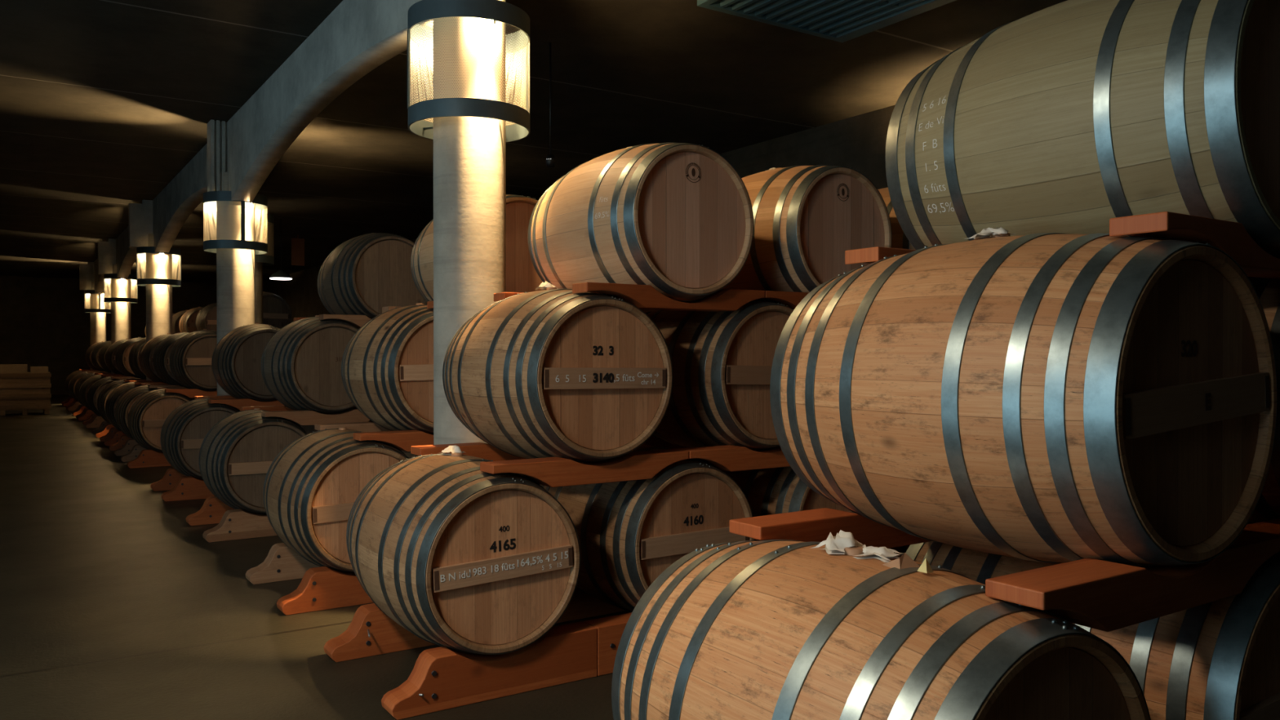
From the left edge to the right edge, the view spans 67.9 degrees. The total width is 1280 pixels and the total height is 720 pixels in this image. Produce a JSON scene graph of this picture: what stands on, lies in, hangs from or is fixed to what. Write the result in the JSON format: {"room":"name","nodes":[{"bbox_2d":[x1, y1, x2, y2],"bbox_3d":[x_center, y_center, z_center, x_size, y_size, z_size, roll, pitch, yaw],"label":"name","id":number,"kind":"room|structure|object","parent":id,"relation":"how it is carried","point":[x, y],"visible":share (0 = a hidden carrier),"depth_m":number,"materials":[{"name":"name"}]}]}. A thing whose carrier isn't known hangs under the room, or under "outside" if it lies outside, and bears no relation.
{"room":"wine barrel cellar","nodes":[
{"label":"wine barrel cellar","id":0,"kind":"room"},
{"bbox_2d":[0,275,217,395],"bbox_3d":[-20.329,-0.860,34.633,11.700,4.200,0.200,0,1,-34],"label":"wall","id":1,"kind":"structure","parent":0,"point":[44,322],"depth_m":34.09,"materials":[{"name":"concrete"}]},
{"bbox_2d":[0,394,631,719],"bbox_3d":[-7.539,1.484,15.414,11.700,0.200,46.000,0,1,-34],"label":"floor","id":2,"kind":"structure","parent":0,"point":[113,606],"depth_m":5.34,"materials":[{"name":"concrete"}]},
{"bbox_2d":[0,372,51,415],"bbox_3d":[-15.095,0.815,23.342,1.080,1.020,0.820,0,1,-34],"label":"crate","id":3,"kind":"object","parent":2,"relation":"on","point":[24,392],"visible":0.99,"depth_m":23.02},
{"bbox_2d":[75,408,88,418],"bbox_3d":[-12.510,1.222,22.046,0.973,0.225,0.146,0,1,-34],"label":"cradle","id":4,"kind":"object","parent":2,"relation":"on","point":[85,410],"visible":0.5,"depth_m":21.81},
{"bbox_2d":[79,373,106,409],"bbox_3d":[-12.271,0.759,21.694,0.872,0.886,1.090,0,1,-34],"label":"barrel","id":5,"kind":"object","parent":4,"relation":"on","point":[86,384],"visible":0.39,"depth_m":21.20,"materials":[{"name":"brown wood"}]},
{"bbox_2d":[101,373,123,376],"bbox_3d":[-11.624,0.383,21.588,1.052,0.120,0.140,0,1,-34],"label":"cradle","id":6,"kind":"object","parent":5,"relation":"on","point":[117,374],"visible":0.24,"depth_m":21.34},
{"bbox_2d":[105,338,130,375],"bbox_3d":[-11.840,-0.055,21.969,0.872,0.886,1.090,0,1,-34],"label":"barrel","id":7,"kind":"object","parent":6,"relation":"on","point":[111,352],"visible":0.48,"depth_m":21.45,"materials":[{"name":"brown wood"}]},
{"bbox_2d":[85,416,105,427],"bbox_3d":[-10.672,1.243,19.282,0.973,0.225,0.146,0,1,-34],"label":"cradle","id":8,"kind":"object","parent":2,"relation":"on","point":[97,420],"visible":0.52,"depth_m":19.06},
{"bbox_2d":[87,376,119,416],"bbox_3d":[-10.907,0.775,19.643,0.872,0.886,1.090,0,1,-34],"label":"barrel","id":9,"kind":"object","parent":8,"relation":"on","point":[94,391],"visible":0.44,"depth_m":19.13,"materials":[{"name":"brown wood"}]},
{"bbox_2d":[111,376,140,378],"bbox_3d":[-10.268,0.398,19.548,1.052,0.120,0.140,0,1,-34],"label":"cradle","id":10,"kind":"object","parent":9,"relation":"on","point":[113,377],"visible":0.27,"depth_m":19.32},
{"bbox_2d":[115,337,142,377],"bbox_3d":[-10.476,-0.040,19.918,0.872,0.886,1.090,0,1,-34],"label":"barrel","id":11,"kind":"object","parent":10,"relation":"on","point":[122,356],"visible":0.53,"depth_m":19.39,"materials":[{"name":"brown wood"}]},
{"bbox_2d":[89,281,106,369],"bbox_3d":[-16.168,-0.513,28.395,0.418,3.600,0.418,0,1,-34],"label":"concrete column","id":12,"kind":"structure","parent":2,"relation":"on","point":[97,319],"depth_m":28.21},
{"bbox_2d":[79,262,93,290],"bbox_3d":[-16.410,-2.491,28.220,0.359,0.838,0.200,0,1,-34],"label":"pier","id":13,"kind":"object","parent":12,"relation":"on","point":[86,271],"visible":0.96,"depth_m":28.14,"materials":[{"name":"concrete"}]},
{"bbox_2d":[84,289,111,313],"bbox_3d":[-16.168,-1.743,28.386,0.706,0.660,0.704,0,1,42],"label":"lamp","id":14,"kind":"object","parent":12,"relation":"attached to","point":[86,292],"visible":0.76,"depth_m":28.09,"materials":[{"name":"grey metal"}]},
{"bbox_2d":[92,421,110,434],"bbox_3d":[-9.714,1.254,17.841,0.973,0.225,0.146,0,1,-34],"label":"cradle","id":15,"kind":"object","parent":2,"relation":"on","point":[104,424],"visible":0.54,"depth_m":17.60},
{"bbox_2d":[97,378,128,423],"bbox_3d":[-9.469,0.791,17.481,0.872,0.886,1.090,0,1,-34],"label":"barrel","id":16,"kind":"object","parent":15,"relation":"on","point":[106,391],"visible":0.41,"depth_m":17.02,"materials":[{"name":"brown wood"}]},
{"bbox_2d":[124,379,146,382],"bbox_3d":[-8.828,0.415,17.383,1.052,0.120,0.140,0,1,-34],"label":"cradle","id":17,"kind":"object","parent":16,"relation":"on","point":[125,380],"visible":0.14,"depth_m":17.10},
{"bbox_2d":[128,337,146,379],"bbox_3d":[-9.043,-0.023,17.761,0.872,0.886,1.090,0,1,-34],"label":"barrel","id":18,"kind":"object","parent":17,"relation":"on","point":[134,355],"visible":0.34,"depth_m":17.27,"materials":[{"name":"brown wood"}]},
{"bbox_2d":[103,431,125,445],"bbox_3d":[-8.264,1.270,15.659,0.973,0.225,0.146,0,1,-34],"label":"cradle","id":19,"kind":"object","parent":2,"relation":"on","point":[117,434],"visible":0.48,"depth_m":15.42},
{"bbox_2d":[105,381,141,431],"bbox_3d":[-8.500,0.802,16.023,0.872,0.886,1.090,0,1,-34],"label":"barrel","id":20,"kind":"object","parent":19,"relation":"on","point":[116,394],"visible":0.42,"depth_m":15.56,"materials":[{"name":"brown wood"}]},
{"bbox_2d":[134,382,165,384],"bbox_3d":[-7.859,0.425,15.925,1.052,0.120,0.140,0,1,-34],"label":"cradle","id":21,"kind":"object","parent":20,"relation":"on","point":[135,383],"visible":0.17,"depth_m":15.67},
{"bbox_2d":[139,333,172,383],"bbox_3d":[-8.070,-0.012,16.299,0.872,0.886,1.090,0,1,-34],"label":"barrel","id":22,"kind":"object","parent":21,"relation":"on","point":[146,355],"visible":0.39,"depth_m":15.81,"materials":[{"name":"brown wood"}]},
{"bbox_2d":[111,263,131,373],"bbox_3d":[-12.375,-0.470,22.691,0.418,3.600,0.418,0,1,-34],"label":"concrete column","id":23,"kind":"structure","parent":2,"relation":"on","point":[121,324],"depth_m":22.51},
{"bbox_2d":[97,238,115,274],"bbox_3d":[-12.617,-2.448,22.515,0.359,0.838,0.200,0,1,-34],"label":"pier","id":24,"kind":"object","parent":23,"relation":"on","point":[106,250],"visible":0.96,"depth_m":22.42,"materials":[{"name":"concrete"}]},
{"bbox_2d":[103,273,137,303],"bbox_3d":[-12.375,-1.700,22.682,0.706,0.660,0.704,0,1,-34],"label":"lamp","id":25,"kind":"object","parent":23,"relation":"attached to","point":[111,297],"visible":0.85,"depth_m":22.41,"materials":[{"name":"grey metal"}]},
{"bbox_2d":[114,439,138,455],"bbox_3d":[-7.267,1.281,14.160,0.973,0.225,0.146,0,1,-34],"label":"cradle","id":26,"kind":"object","parent":2,"relation":"on","point":[130,443],"visible":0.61,"depth_m":13.93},
{"bbox_2d":[115,384,155,439],"bbox_3d":[-7.505,0.813,14.527,0.872,0.886,1.090,0,1,-34],"label":"barrel","id":27,"kind":"object","parent":26,"relation":"on","point":[123,406],"visible":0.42,"depth_m":14.04,"materials":[{"name":"brown wood"}]},
{"bbox_2d":[147,385,182,388],"bbox_3d":[-6.863,0.437,14.427,1.052,0.120,0.140,0,1,-34],"label":"cradle","id":28,"kind":"object","parent":27,"relation":"on","point":[148,386],"visible":0.24,"depth_m":14.18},
{"bbox_2d":[152,331,190,386],"bbox_3d":[-7.072,-0.001,14.797,0.872,0.886,1.090,0,1,-34],"label":"barrel","id":29,"kind":"object","parent":28,"relation":"on","point":[161,357],"visible":0.44,"depth_m":14.30,"materials":[{"name":"brown wood"}]},
{"bbox_2d":[120,444,146,462],"bbox_3d":[-6.752,1.287,13.386,0.973,0.225,0.146,0,1,-34],"label":"cradle","id":30,"kind":"object","parent":2,"relation":"on","point":[136,449],"visible":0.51,"depth_m":13.15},
{"bbox_2d":[127,387,192,452],"bbox_3d":[-6.510,0.824,13.030,0.872,0.886,1.090,0,1,-34],"label":"barrel","id":31,"kind":"object","parent":30,"relation":"on","point":[147,415],"visible":0.66,"depth_m":12.53,"materials":[{"name":"brown wood"}]},
{"bbox_2d":[164,388,217,398],"bbox_3d":[-5.866,0.448,12.928,1.052,0.120,0.140,0,1,-34],"label":"cradle","id":32,"kind":"object","parent":31,"relation":"on","point":[189,393],"visible":0.59,"depth_m":12.76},
{"bbox_2d":[168,328,217,391],"bbox_3d":[-6.080,0.010,13.305,0.872,0.886,1.090,0,1,-34],"label":"barrel","id":33,"kind":"object","parent":32,"relation":"on","point":[190,358],"visible":0.68,"depth_m":12.82,"materials":[{"name":"brown wood"}]},
{"bbox_2d":[127,448,171,468],"bbox_3d":[-6.270,1.292,12.662,0.973,0.225,0.146,0,1,-34],"label":"cradle","id":34,"kind":"object","parent":2,"relation":"on","point":[147,458],"visible":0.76,"depth_m":12.48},
{"bbox_2d":[146,233,172,380],"bbox_3d":[-8.583,-0.427,16.987,0.418,3.600,0.418,0,1,-34],"label":"concrete column","id":35,"kind":"structure","parent":2,"relation":"on","point":[158,296],"depth_m":16.81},
{"bbox_2d":[128,200,152,248],"bbox_3d":[-8.825,-2.405,16.811,0.359,0.838,0.200,0,1,-34],"label":"pier","id":36,"kind":"object","parent":35,"relation":"on","point":[140,215],"visible":0.93,"depth_m":16.72,"materials":[{"name":"concrete"}]},
{"bbox_2d":[136,246,181,287],"bbox_3d":[-8.583,-1.657,16.978,0.706,0.660,0.704,0,1,-34],"label":"lamp","id":37,"kind":"object","parent":35,"relation":"attached to","point":[175,253],"visible":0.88,"depth_m":16.71,"materials":[{"name":"grey metal"}]},
{"bbox_2d":[150,467,186,491],"bbox_3d":[-4.914,1.308,10.621,0.973,0.225,0.146,0,1,-34],"label":"cradle","id":38,"kind":"object","parent":2,"relation":"on","point":[171,476],"visible":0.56,"depth_m":10.39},
{"bbox_2d":[160,475,214,501],"bbox_3d":[-4.432,1.313,9.897,0.973,0.225,0.146,0,1,-34],"label":"cradle","id":39,"kind":"object","parent":2,"relation":"on","point":[189,487],"visible":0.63,"depth_m":9.71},
{"bbox_2d":[160,397,239,479],"bbox_3d":[-4.670,0.845,10.262,0.872,0.886,1.090,0,1,-34],"label":"barrel","id":40,"kind":"object","parent":39,"relation":"on","point":[184,431],"visible":0.59,"depth_m":9.76,"materials":[{"name":"brown wood"}]},
{"bbox_2d":[208,398,284,409],"bbox_3d":[-4.028,0.469,10.163,1.052,0.120,0.140,0,1,-34],"label":"cradle","id":41,"kind":"object","parent":40,"relation":"on","point":[236,403],"visible":0.59,"depth_m":9.99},
{"bbox_2d":[211,322,279,401],"bbox_3d":[-4.239,0.031,10.538,0.872,0.886,1.090,0,1,-34],"label":"barrel","id":42,"kind":"object","parent":41,"relation":"on","point":[236,361],"visible":0.53,"depth_m":10.04,"materials":[{"name":"brown wood"}]},
{"bbox_2d":[186,496,234,525],"bbox_3d":[-3.541,1.323,8.556,0.973,0.225,0.146,0,1,-34],"label":"cradle","id":43,"kind":"object","parent":2,"relation":"on","point":[212,511],"visible":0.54,"depth_m":8.34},
{"bbox_2d":[216,172,254,395],"bbox_3d":[-4.790,-0.385,11.283,0.418,3.600,0.418,0,1,-34],"label":"concrete column","id":44,"kind":"structure","parent":2,"relation":"on","point":[235,268],"depth_m":11.10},
{"bbox_2d":[207,119,226,191],"bbox_3d":[-4.957,-2.363,11.157,0.179,0.838,0.260,0,1,-34],"label":"pier","id":45,"kind":"object","parent":44,"relation":"on","point":[216,130],"visible":0.71,"depth_m":11.06,"materials":[{"name":"concrete"}]},
{"bbox_2d":[203,191,267,254],"bbox_3d":[-4.790,-1.615,11.274,0.706,0.660,0.704,0,1,42],"label":"lamp","id":46,"kind":"object","parent":44,"relation":"attached to","point":[210,198],"visible":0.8,"depth_m":10.99,"materials":[{"name":"grey metal"}]},
{"bbox_2d":[202,508,277,542],"bbox_3d":[-3.059,1.329,7.832,0.973,0.225,0.146,0,1,-34],"label":"cradle","id":47,"kind":"object","parent":2,"relation":"on","point":[234,524],"visible":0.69,"depth_m":7.65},
{"bbox_2d":[198,408,307,514],"bbox_3d":[-3.297,0.861,8.198,0.872,0.886,1.090,0,1,-34],"label":"barrel","id":48,"kind":"object","parent":47,"relation":"on","point":[237,454],"visible":0.74,"depth_m":7.71,"materials":[{"name":"brown wood"}]},
{"bbox_2d":[261,408,369,425],"bbox_3d":[-2.655,0.484,8.098,1.052,0.120,0.140,0,1,-34],"label":"cradle","id":49,"kind":"object","parent":48,"relation":"on","point":[304,417],"visible":0.78,"depth_m":7.98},
{"bbox_2d":[261,315,358,413],"bbox_3d":[-2.862,0.046,8.466,0.872,0.886,1.090,0,1,-34],"label":"barrel","id":50,"kind":"object","parent":49,"relation":"on","point":[301,362],"visible":0.67,"depth_m":8.00,"materials":[{"name":"brown wood"}]},
{"bbox_2d":[319,314,370,328],"bbox_3d":[-2.254,-0.333,8.358,1.075,0.110,0.140,0,1,-34],"label":"cradle","id":51,"kind":"object","parent":50,"relation":"on","point":[357,321],"visible":0.44,"depth_m":8.14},
{"bbox_2d":[317,232,426,319],"bbox_3d":[-2.445,-0.725,8.751,0.872,0.886,1.090,0,1,-34],"label":"barrel","id":52,"kind":"object","parent":51,"relation":"on","point":[364,274],"visible":0.69,"depth_m":8.29,"materials":[{"name":"brown wood"}]},
{"bbox_2d":[254,210,262,324],"bbox_3d":[-5.298,-0.396,12.806,0.418,3.600,0.418,0,1,-34],"label":"concrete column","id":53,"kind":"structure","parent":2,"relation":"on","point":[258,265],"depth_m":12.74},
{"bbox_2d":[254,212,274,266],"bbox_3d":[-5.298,-1.626,12.797,0.704,0.660,0.706,0,1,36],"label":"lamp","id":54,"kind":"object","parent":53,"relation":"attached to","point":[268,260],"visible":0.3,"depth_m":12.73,"materials":[{"name":"grey metal"}]},
{"bbox_2d":[245,542,319,584],"bbox_3d":[-2.151,1.339,6.466,0.973,0.225,0.146,0,1,-34],"label":"cradle","id":55,"kind":"object","parent":2,"relation":"on","point":[282,563],"visible":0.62,"depth_m":6.26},
{"bbox_2d":[276,566,373,615],"bbox_3d":[-1.669,1.345,5.742,0.973,0.225,0.146,0,1,-34],"label":"cradle","id":56,"kind":"object","parent":2,"relation":"on","point":[322,588],"visible":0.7,"depth_m":5.56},
{"bbox_2d":[262,426,408,572],"bbox_3d":[-1.907,0.876,6.108,0.872,0.886,1.090,0,1,-34],"label":"barrel","id":57,"kind":"object","parent":56,"relation":"on","point":[312,487],"visible":0.65,"depth_m":5.62,"materials":[{"name":"brown wood"}]},
{"bbox_2d":[353,430,433,451],"bbox_3d":[-1.265,0.500,6.008,1.052,0.120,0.140,0,1,-34],"label":"cradle","id":58,"kind":"object","parent":57,"relation":"on","point":[402,440],"visible":0.39,"depth_m":5.81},
{"bbox_2d":[341,302,433,434],"bbox_3d":[-1.475,0.062,6.381,0.872,0.886,1.090,0,1,-34],"label":"barrel","id":59,"kind":"object","parent":58,"relation":"on","point":[387,366],"visible":0.55,"depth_m":5.88,"materials":[{"name":"brown wood"}]},
{"bbox_2d":[382,306,399,313],"bbox_3d":[-1.346,-0.323,6.993,1.075,0.110,0.140,0,1,-34],"label":"cradle","id":60,"kind":"object","parent":59,"relation":"on","point":[388,308],"visible":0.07,"depth_m":6.67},
{"bbox_2d":[410,194,546,302],"bbox_3d":[-1.059,-0.709,6.667,0.872,0.886,1.090,0,1,-34],"label":"barrel","id":61,"kind":"object","parent":60,"relation":"on","point":[522,277],"visible":0.21,"depth_m":6.25,"materials":[{"name":"brown wood"}]},
{"bbox_2d":[324,603,435,662],"bbox_3d":[-1.095,1.351,4.878,0.973,0.225,0.241,0,1,-34],"label":"cradle","id":62,"kind":"object","parent":2,"relation":"on","point":[371,632],"visible":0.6,"depth_m":4.71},
{"bbox_2d":[346,452,580,654],"bbox_3d":[-0.876,0.888,4.558,0.872,0.886,1.090,0,1,-34],"label":"barrel","id":63,"kind":"object","parent":62,"relation":"on","point":[461,557],"visible":0.97,"depth_m":4.14,"materials":[{"name":"brown wood"}]},
{"bbox_2d":[410,442,524,461],"bbox_3d":[-0.717,0.506,5.184,1.052,0.120,0.140,0,1,-34],"label":"cradle","id":64,"kind":"object","parent":63,"relation":"on","point":[484,451],"visible":0.2,"depth_m":5.01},
{"bbox_2d":[480,448,688,487],"bbox_3d":[-0.235,0.512,4.459,1.052,0.120,0.140,0,1,-34],"label":"cradle","id":65,"kind":"object","parent":63,"relation":"on","point":[552,472],"visible":0.94,"depth_m":4.38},
{"bbox_2d":[442,287,672,462],"bbox_3d":[-0.448,0.074,4.836,0.872,0.886,1.090,0,1,-34],"label":"barrel","id":66,"kind":"object","parent":65,"relation":"on","point":[581,377],"visible":0.95,"depth_m":4.42,"materials":[{"name":"brown wood"}]},
{"bbox_2d":[572,282,764,311],"bbox_3d":[0.166,-0.305,4.720,1.075,0.110,0.140,0,1,-34],"label":"cradle","id":67,"kind":"object","parent":66,"relation":"on","point":[642,296],"visible":0.89,"depth_m":4.61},
{"bbox_2d":[527,142,753,311],"bbox_3d":[-0.025,-0.697,5.112,0.872,0.886,1.090,0,1,-34],"label":"barrel","id":68,"kind":"object","parent":67,"relation":"on","point":[674,219],"visible":0.89,"depth_m":4.69,"materials":[{"name":"brown wood"}]},
{"bbox_2d":[432,0,506,444],"bbox_3d":[-0.997,-0.342,5.579,0.418,3.600,0.418,0,1,-34],"label":"concrete column","id":69,"kind":"structure","parent":2,"relation":"on","point":[469,153],"depth_m":5.39,"materials":[{"name":"concrete"}]},
{"bbox_2d":[407,0,530,142],"bbox_3d":[-0.997,-1.672,5.569,0.706,0.660,0.704,0,1,-34],"label":"lamp","id":70,"kind":"object","parent":69,"relation":"attached to","point":[493,11],"visible":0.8,"depth_m":5.28,"materials":[{"name":"grey metal"}]},
{"bbox_2d":[381,621,596,719],"bbox_3d":[-0.635,1.356,4.186,0.973,0.225,0.161,0,1,-34],"label":"cradle","id":71,"kind":"object","parent":2,"relation":"on","point":[442,677],"visible":0.88,"depth_m":4.12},
{"bbox_2d":[583,612,631,675],"bbox_3d":[0.196,1.352,4.749,1.026,0.225,0.146,0,1,-34],"label":"cradle","id":72,"kind":"object","parent":2,"relation":"on","point":[610,629],"visible":0.2,"depth_m":4.45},
{"bbox_2d":[538,444,754,612],"bbox_3d":[-0.019,0.883,5.128,0.872,0.886,1.090,0,1,-34],"label":"barrel","id":73,"kind":"object","parent":72,"relation":"on","point":[629,532],"visible":0.47,"depth_m":4.66,"materials":[{"name":"brown wood"}]},
{"bbox_2d":[675,444,790,471],"bbox_3d":[0.634,0.507,5.037,1.024,0.120,0.140,0,1,-34],"label":"cradle","id":74,"kind":"object","parent":73,"relation":"on","point":[731,458],"visible":0.48,"depth_m":4.88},
{"bbox_2d":[645,299,794,450],"bbox_3d":[0.409,0.069,5.407,0.872,0.886,1.090,0,1,-34],"label":"barrel","id":75,"kind":"object","parent":74,"relation":"on","point":[722,362],"visible":0.48,"depth_m":4.91,"materials":[{"name":"brown wood"}]},
{"bbox_2d":[757,290,808,309],"bbox_3d":[1.045,-0.310,5.304,1.024,0.110,0.140,0,1,-34],"label":"cradle","id":76,"kind":"object","parent":75,"relation":"on","point":[791,299],"visible":0.18,"depth_m":5.06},
{"bbox_2d":[720,164,892,293],"bbox_3d":[0.832,-0.702,5.682,0.872,0.886,1.090,0,1,-34],"label":"barrel","id":77,"kind":"object","parent":76,"relation":"on","point":[806,218],"visible":0.44,"depth_m":5.21,"materials":[{"name":"brown wood"}]},
{"bbox_3d":[0.812,1.372,2.010,0.973,0.225,0.146,0,1,-34],"label":"cradle","id":78,"kind":"object","parent":2,"relation":"on","visible":0},
{"bbox_2d":[611,539,1151,719],"bbox_3d":[0.529,0.904,2.344,0.872,0.886,1.090,0,1,-34],"label":"barrel","id":79,"kind":"object","parent":78,"relation":"on","point":[757,629],"visible":0.92,"depth_m":2.05,"materials":[{"name":"brown wood"}]},
{"bbox_2d":[810,529,866,554],"bbox_3d":[0.503,0.452,2.380,0.125,0.048,0.100,0,1,-34],"label":"cloth","id":80,"kind":"object","parent":79,"relation":"on","point":[836,544],"visible":0.89,"depth_m":2.35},
{"bbox_2d":[853,546,902,562],"bbox_3d":[0.580,0.465,2.310,0.100,0.024,0.112,0,1,33],"label":"cloth","id":81,"kind":"object","parent":79,"relation":"on","point":[882,553],"visible":0.98,"depth_m":2.29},
{"bbox_2d":[882,552,919,568],"bbox_3d":[0.609,0.467,2.222,0.060,0.030,0.070,0,1,-34],"label":"wedge","id":82,"kind":"object","parent":79,"relation":"on","point":[904,561],"visible":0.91,"depth_m":2.21,"materials":[{"name":"brown wood"}]},
{"bbox_2d":[985,531,1279,631],"bbox_3d":[1.217,0.528,2.276,1.052,0.120,0.140,0,1,-34],"label":"cradle","id":83,"kind":"object","parent":79,"relation":"on","point":[1106,596],"visible":0.77,"depth_m":2.13,"materials":[{"name":"wood"}]},
{"bbox_2d":[769,232,1277,566],"bbox_3d":[1.003,0.090,2.653,0.872,0.886,1.090,0,1,-34],"label":"barrel","id":84,"kind":"object","parent":83,"relation":"on","point":[1042,397],"visible":0.97,"depth_m":2.26,"materials":[{"name":"brown wood"}]},
{"bbox_2d":[844,246,915,264],"bbox_3d":[1.136,-0.294,3.261,1.075,0.110,0.140,0,1,-34],"label":"cradle","id":85,"kind":"object","parent":84,"relation":"on","point":[869,255],"visible":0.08,"depth_m":2.95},
{"bbox_2d":[1109,211,1279,279],"bbox_3d":[1.618,-0.289,2.536,1.075,0.110,0.140,0,1,-34],"label":"cradle","id":86,"kind":"object","parent":84,"relation":"on","point":[1233,238],"visible":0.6,"depth_m":2.31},
{"bbox_2d":[885,0,1279,255],"bbox_3d":[1.426,-0.681,2.928,0.872,0.886,1.090,0,1,-34],"label":"barrel","id":87,"kind":"object","parent":86,"relation":"on","point":[1070,117],"visible":0.79,"depth_m":2.54,"materials":[{"name":"brown wood"}]},
{"bbox_3d":[1.648,1.368,2.565,1.026,0.225,0.146,0,1,-34],"label":"cradle","id":88,"kind":"object","parent":2,"relation":"on","visible":0},
{"bbox_2d":[905,541,1279,719],"bbox_3d":[1.433,0.900,2.945,0.872,0.886,1.090,0,1,-34],"label":"barrel","id":89,"kind":"object","parent":88,"relation":"on","point":[1219,660],"visible":0.16,"depth_m":2.41,"materials":[{"name":"brown wood"}]},
{"bbox_2d":[728,507,930,548],"bbox_3d":[0.735,0.522,3.000,1.052,0.120,0.140,0,1,-34],"label":"cradle","id":90,"kind":"object","parent":89,"relation":"on","point":[812,525],"visible":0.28,"depth_m":2.80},
{"bbox_2d":[1242,517,1279,552],"bbox_3d":[2.086,0.524,2.854,1.024,0.120,0.140,0,1,-34],"label":"cradle","id":91,"kind":"object","parent":89,"relation":"on","point":[1270,527],"visible":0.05,"depth_m":2.64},
{"bbox_2d":[1248,276,1279,523],"bbox_3d":[1.861,0.086,3.223,0.872,0.886,1.090,0,1,-34],"label":"barrel","id":92,"kind":"object","parent":91,"relation":"on","point":[1268,290],"visible":0.06,"depth_m":2.74,"materials":[{"name":"brown wood"}]},
{"bbox_2d":[0,0,1066,283],"bbox_3d":[-7.539,-2.916,15.381,11.700,0.200,46.000,0,1,-34],"label":"ceiling","id":93,"kind":"structure","parent":0,"point":[104,103],"depth_m":10.09,"materials":[{"name":"concrete"}]},
{"bbox_2d":[115,226,136,279],"bbox_3d":[-10.477,-2.339,19.826,0.225,1.015,6.846,0,1,-34],"label":"beam","id":94,"kind":"structure","parent":93,"relation":"attached to","point":[126,256],"depth_m":21.39,"materials":[{"name":"concrete"}]},
{"bbox_2d":[152,143,207,255],"bbox_3d":[-6.684,-2.297,14.122,0.225,1.015,6.846,0,1,-34],"label":"beam","id":95,"kind":"structure","parent":93,"relation":"attached to","point":[175,202],"depth_m":14.65,"materials":[{"name":"concrete"}]},
{"bbox_2d":[291,235,304,266],"bbox_3d":[-7.836,-2.514,21.791,0.280,0.700,0.040,0,1,-34],"label":"sign","id":96,"kind":"object","parent":93,"relation":"hanging from","point":[297,244],"visible":1,"depth_m":21.77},
{"bbox_2d":[226,0,432,207],"bbox_3d":[-2.864,-2.247,8.377,0.225,1.028,6.946,0,1,-34],"label":"beam","id":97,"kind":"structure","parent":93,"relation":"attached to","point":[357,37],"depth_m":8.26,"materials":[{"name":"concrete"}]},
{"bbox_2d":[545,42,555,168],"bbox_3d":[-0.781,-2.222,8.287,0.097,1.080,0.096,0,1,-34],"label":"ceiling sensor","id":98,"kind":"object","parent":93,"relation":"attached to","point":[550,161],"visible":1,"depth_m":8.28,"materials":[{"name":"black plastic"}]},
{"bbox_2d":[697,0,955,42],"bbox_3d":[1.622,-2.679,6.571,1.500,0.140,2.080,0,1,-34],"label":"grate","id":99,"kind":"object","parent":93,"relation":"hanging from","point":[838,20],"visible":1,"depth_m":7.20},
{"bbox_2d":[262,104,895,322],"bbox_3d":[-2.601,-0.740,18.680,0.240,4.200,46.000,0,1,-34],"label":"wall","id":100,"kind":"structure","parent":0,"point":[858,143],"depth_m":11.48,"materials":[{"name":"paint"}]},
{"bbox_3d":[-1.315,1.335,7.022,1.026,0.225,0.146,0,1,-34],"label":"cradle","id":101,"kind":"object","parent":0,"visible":0},
{"bbox_3d":[-1.047,0.872,6.675,0.872,0.886,1.090,0,1,-34],"label":"barrel","id":102,"kind":"object","parent":101,"relation":"on","visible":0},
{"bbox_2d":[315,422,391,432],"bbox_3d":[-1.747,0.494,6.732,1.052,0.120,0.140,0,1,-34],"label":"cradle","id":103,"kind":"object","parent":102,"relation":"on","point":[364,427],"visible":0.17,"depth_m":6.53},
{"bbox_3d":[-7.082,-0.401,17.481,1.075,0.110,0.140,0,1,-34],"label":"cradle","id":104,"kind":"object","parent":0,"visible":0},
{"bbox_2d":[262,291,291,328],"bbox_3d":[-6.796,-0.788,17.155,0.872,0.886,1.090,0,1,-34],"label":"barrel","id":105,"kind":"object","parent":104,"relation":"on","point":[277,313],"visible":0.37,"depth_m":16.78,"materials":[{"name":"brown wood"}]},
{"bbox_3d":[-9.491,-0.428,21.103,1.075,0.110,0.140,0,1,-34],"label":"cradle","id":106,"kind":"object","parent":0,"visible":0},
{"bbox_2d":[195,302,217,331],"bbox_3d":[-9.199,-0.815,20.769,0.872,0.886,1.090,0,1,-34],"label":"barrel","id":107,"kind":"object","parent":106,"relation":"on","point":[206,318],"visible":0.27,"depth_m":20.24,"materials":[{"name":"brown wood"}]},
{"bbox_3d":[-10.366,-0.438,22.419,1.075,0.110,0.140,0,1,-34],"label":"cradle","id":108,"kind":"object","parent":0,"visible":0},
{"bbox_2d":[178,306,204,332],"bbox_3d":[-10.553,-0.830,22.805,0.872,0.886,1.090,0,1,-34],"label":"barrel","id":109,"kind":"object","parent":108,"relation":"on","point":[187,321],"visible":0.35,"depth_m":22.27,"materials":[{"name":"brown wood"}]},
{"bbox_3d":[1.267,0.065,5.977,0.872,0.886,1.090,0,1,-34],"label":"barrel","id":110,"kind":"object","parent":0,"visible":0},
{"bbox_3d":[1.903,-0.314,5.874,1.024,0.110,0.140,0,1,-34],"label":"cradle","id":111,"kind":"object","parent":110,"relation":"on","visible":0},
{"bbox_2d":[878,187,915,249],"bbox_3d":[1.690,-0.706,6.252,0.872,0.886,1.090,0,1,-34],"label":"barrel","id":112,"kind":"object","parent":111,"relation":"on","point":[900,240],"visible":0.02,"depth_m":5.75,"materials":[{"name":"brown wood"}]},
{"bbox_3d":[1.054,1.348,5.319,1.026,0.225,0.146,0,1,-34],"label":"cradle","id":113,"kind":"object","parent":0,"visible":0},
{"bbox_2d":[719,466,855,540],"bbox_3d":[0.839,0.879,5.698,0.872,0.886,1.090,0,1,-34],"label":"barrel","id":114,"kind":"object","parent":113,"relation":"on","point":[772,491],"visible":0.08,"depth_m":5.20,"materials":[{"name":"brown wood"}]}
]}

